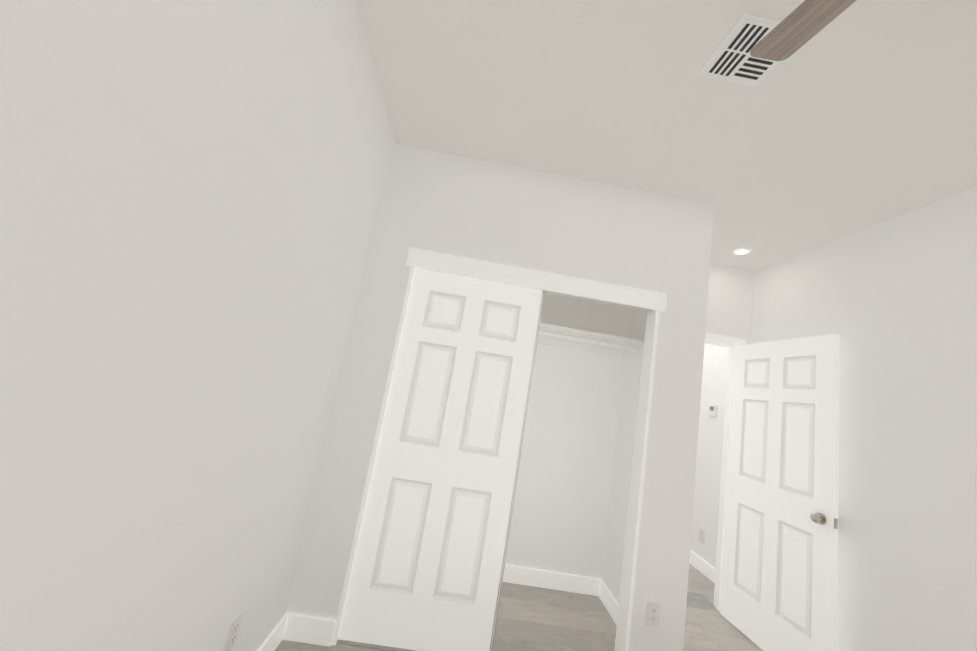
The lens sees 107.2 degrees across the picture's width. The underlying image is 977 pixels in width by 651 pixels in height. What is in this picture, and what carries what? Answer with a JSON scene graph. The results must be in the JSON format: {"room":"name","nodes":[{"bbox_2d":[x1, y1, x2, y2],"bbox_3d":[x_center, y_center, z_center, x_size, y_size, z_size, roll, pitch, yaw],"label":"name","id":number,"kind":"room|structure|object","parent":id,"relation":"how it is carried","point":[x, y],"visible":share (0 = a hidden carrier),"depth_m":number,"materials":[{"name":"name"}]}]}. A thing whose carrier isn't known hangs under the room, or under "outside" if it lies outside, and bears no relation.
{"room":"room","nodes":[
{"label":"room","id":0,"kind":"room"},
{"bbox_2d":[0,0,395,650],"bbox_3d":[-0.769,-0.024,0.569,0.120,2.740,4.770,10,-9,-2],"label":"wall","id":1,"kind":"structure","parent":0,"point":[190,196],"depth_m":0.82,"materials":[{"name":"white paint"}]},
{"bbox_2d":[223,611,243,650],"bbox_3d":[-0.932,1.126,1.316,0.009,0.116,0.071,10,-9,-2],"label":"electrical outlet","id":2,"kind":"object","parent":1,"relation":"attached to","point":[233,632],"visible":1,"depth_m":1.31,"materials":[{"name":"white plastic"}]},
{"bbox_2d":[257,613,288,650],"bbox_3d":[-0.894,1.202,-0.044,0.015,0.115,3.712,10,-9,-2],"label":"baseboard","id":3,"kind":"structure","parent":1,"relation":"attached to","point":[272,641],"depth_m":1.68,"materials":[{"name":"white paint"}]},
{"bbox_2d":[287,143,713,650],"bbox_3d":[0.202,0.394,2.089,2.043,2.740,0.110,10,-9,-2],"label":"wall","id":4,"kind":"structure","parent":0,"point":[466,207],"depth_m":2.13,"materials":[{"name":"white paint"}]},
{"bbox_2d":[283,613,335,646],"bbox_3d":[-0.886,1.507,1.783,0.235,0.115,0.015,10,-9,-2],"label":"baseboard","id":5,"kind":"structure","parent":4,"relation":"attached to","point":[309,629],"depth_m":1.78,"materials":[{"name":"white paint"}]},
{"bbox_2d":[337,640,414,650],"bbox_3d":[-0.044,1.718,1.872,1.460,0.011,0.080,10,-9,-2],"label":"trim","id":6,"kind":"structure","parent":4,"relation":"attached to","point":[369,645],"depth_m":1.81,"materials":[{"name":"silver metal"}]},
{"bbox_2d":[338,267,542,650],"bbox_3d":[-0.219,0.686,2.002,0.779,1.980,0.036,10,-9,-2],"label":"closet door","id":7,"kind":"structure","parent":4,"relation":"in","point":[426,573],"depth_m":1.97,"materials":[{"name":"white paint"}]},
{"bbox_2d":[331,266,658,650],"bbox_3d":[0.122,0.740,2.028,1.500,2.020,0.114,10,-9,-2],"label":"trim","id":8,"kind":"structure","parent":4,"relation":"attached to","point":[632,527],"depth_m":2.00,"materials":[{"name":"white paint"}]},
{"bbox_2d":[490,292,544,650],"bbox_3d":[-0.204,0.695,2.040,0.779,1.980,0.036,10,-9,-2],"label":"closet door","id":9,"kind":"structure","parent":4,"relation":"in","point":[517,476],"depth_m":2.02,"materials":[{"name":"white paint"}]},
{"bbox_2d":[406,247,666,311],"bbox_3d":[0.295,-0.270,2.132,1.560,0.108,0.019,10,-9,-2],"label":"trim","id":10,"kind":"structure","parent":4,"relation":"attached to","point":[518,276],"depth_m":2.12,"materials":[{"name":"white paint"}]},
{"bbox_2d":[543,290,651,311],"bbox_3d":[0.284,-0.219,2.197,1.460,0.006,0.085,10,-9,-2],"label":"trim","id":11,"kind":"structure","parent":4,"relation":"attached to","point":[597,301],"depth_m":2.21,"materials":[{"name":"silver metal"}]},
{"bbox_2d":[645,601,660,627],"bbox_3d":[0.867,1.521,1.895,0.071,0.116,0.009,10,-9,-2],"label":"electrical outlet","id":12,"kind":"object","parent":4,"relation":"attached to","point":[652,614],"visible":1,"depth_m":1.89,"materials":[{"name":"white plastic"}]},
{"bbox_2d":[275,563,762,650],"bbox_3d":[1.716,2.220,2.744,6.300,0.100,9.800,10,-9,-2],"label":"floor","id":13,"kind":"structure","parent":0,"point":[531,618],"depth_m":2.33,"materials":[{"name":"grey wood"}]},
{"bbox_2d":[541,294,646,340],"bbox_3d":[0.278,-0.469,2.653,1.933,0.854,0.728,10,-9,-2],"label":"liner","id":14,"kind":"object","parent":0,"point":[593,317],"depth_m":2.99,"materials":[{"name":"white"}]},
{"bbox_2d":[601,355,642,603],"bbox_3d":[1.128,0.625,2.536,0.110,2.740,0.728,10,-9,-2],"label":"wall","id":15,"kind":"structure","parent":0,"point":[619,501],"depth_m":2.65,"materials":[{"name":"white paint"}]},
{"bbox_2d":[598,579,618,624],"bbox_3d":[0.849,1.891,2.321,0.015,0.115,0.728,10,-9,-2],"label":"baseboard","id":16,"kind":"structure","parent":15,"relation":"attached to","point":[608,600],"depth_m":2.49,"materials":[{"name":"white paint"}]},
{"bbox_2d":[505,263,753,578],"bbox_3d":[0.622,0.605,2.927,3.000,2.740,0.100,10,-9,-2],"label":"wall","id":17,"kind":"structure","parent":0,"point":[561,507],"depth_m":2.82,"materials":[{"name":"white paint"}]},
{"bbox_2d":[503,564,599,595],"bbox_3d":[-0.117,1.780,2.639,1.903,0.115,0.015,10,-9,-2],"label":"baseboard","id":18,"kind":"structure","parent":17,"relation":"attached to","point":[551,580],"depth_m":2.65,"materials":[{"name":"white paint"}]},
{"bbox_2d":[537,322,643,357],"bbox_3d":[0.188,0.024,2.756,1.931,0.100,0.359,10,-9,-2],"label":"closet shelf","id":19,"kind":"object","parent":17,"relation":"attached to","point":[587,341],"visible":0.42,"depth_m":2.73,"materials":[{"name":"white paint"}]},
{"bbox_2d":[705,333,745,610],"bbox_3d":[1.542,1.079,2.911,0.925,2.115,0.128,10,-9,-2],"label":"door frame","id":20,"kind":"structure","parent":17,"relation":"attached to","point":[722,515],"depth_m":2.95,"materials":[{"name":"white paint"}]},
{"bbox_2d":[353,0,976,270],"bbox_3d":[2.185,-0.543,3.204,6.300,0.100,9.800,10,-9,-2],"label":"ceiling","id":21,"kind":"structure","parent":0,"point":[857,116],"depth_m":1.60,"materials":[{"name":"white paint"}]},
{"bbox_2d":[698,13,781,86],"bbox_3d":[0.969,-1.005,1.331,0.245,0.009,0.245,10,-9,-2],"label":"ceiling vent","id":22,"kind":"object","parent":21,"relation":"in","point":[731,59],"visible":0.77,"depth_m":1.35,"materials":[{"name":"white metal"}]},
{"bbox_2d":[732,248,750,254],"bbox_3d":[1.991,-0.581,2.833,0.124,0.011,0.124,10,-9,-2],"label":"recessed light","id":23,"kind":"object","parent":21,"relation":"in","point":[740,251],"visible":0.98,"depth_m":2.82,"materials":[{"name":"white paint"}]},
{"bbox_2d":[750,0,856,60],"bbox_3d":[0.983,-0.978,0.505,1.260,0.326,1.264,10,-9,-2],"label":"fan","id":24,"kind":"object","parent":21,"relation":"hanging from","point":[798,27],"visible":1,"depth_m":1.01,"materials":[{"name":"brown wood"}]},
{"bbox_2d":[690,186,976,650],"bbox_3d":[2.350,0.631,1.323,0.300,2.740,6.070,10,-9,-2],"label":"wall","id":25,"kind":"structure","parent":0,"point":[892,302],"depth_m":1.93,"materials":[{"name":"white paint"}]},
{"bbox_2d":[699,528,704,543],"bbox_3d":[2.054,2.028,3.472,0.009,0.116,0.071,10,-9,-2],"label":"outlet","id":26,"kind":"object","parent":25,"relation":"attached to","point":[701,535],"visible":1,"depth_m":3.47,"materials":[{"name":"white plastic"}]},
{"bbox_2d":[689,550,715,582],"bbox_3d":[2.005,2.283,3.493,0.015,0.115,1.240,10,-9,-2],"label":"baseboard","id":27,"kind":"structure","parent":25,"relation":"attached to","point":[706,569],"depth_m":3.37,"materials":[{"name":"white paint"}]},
{"bbox_2d":[708,405,717,417],"bbox_3d":[2.248,0.856,3.609,0.023,0.120,0.100,10,-9,-2],"label":"thermostat","id":28,"kind":"object","parent":25,"relation":"attached to","point":[712,411],"visible":0.98,"depth_m":3.59,"materials":[{"name":"white plastic"}]},
{"bbox_2d":[720,334,839,650],"bbox_3d":[1.958,1.106,2.468,0.150,2.038,0.800,10,-9,-5],"label":"entry door","id":29,"kind":"structure","parent":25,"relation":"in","point":[779,590],"depth_m":2.37,"materials":[{"name":"white paint"}]}
]}

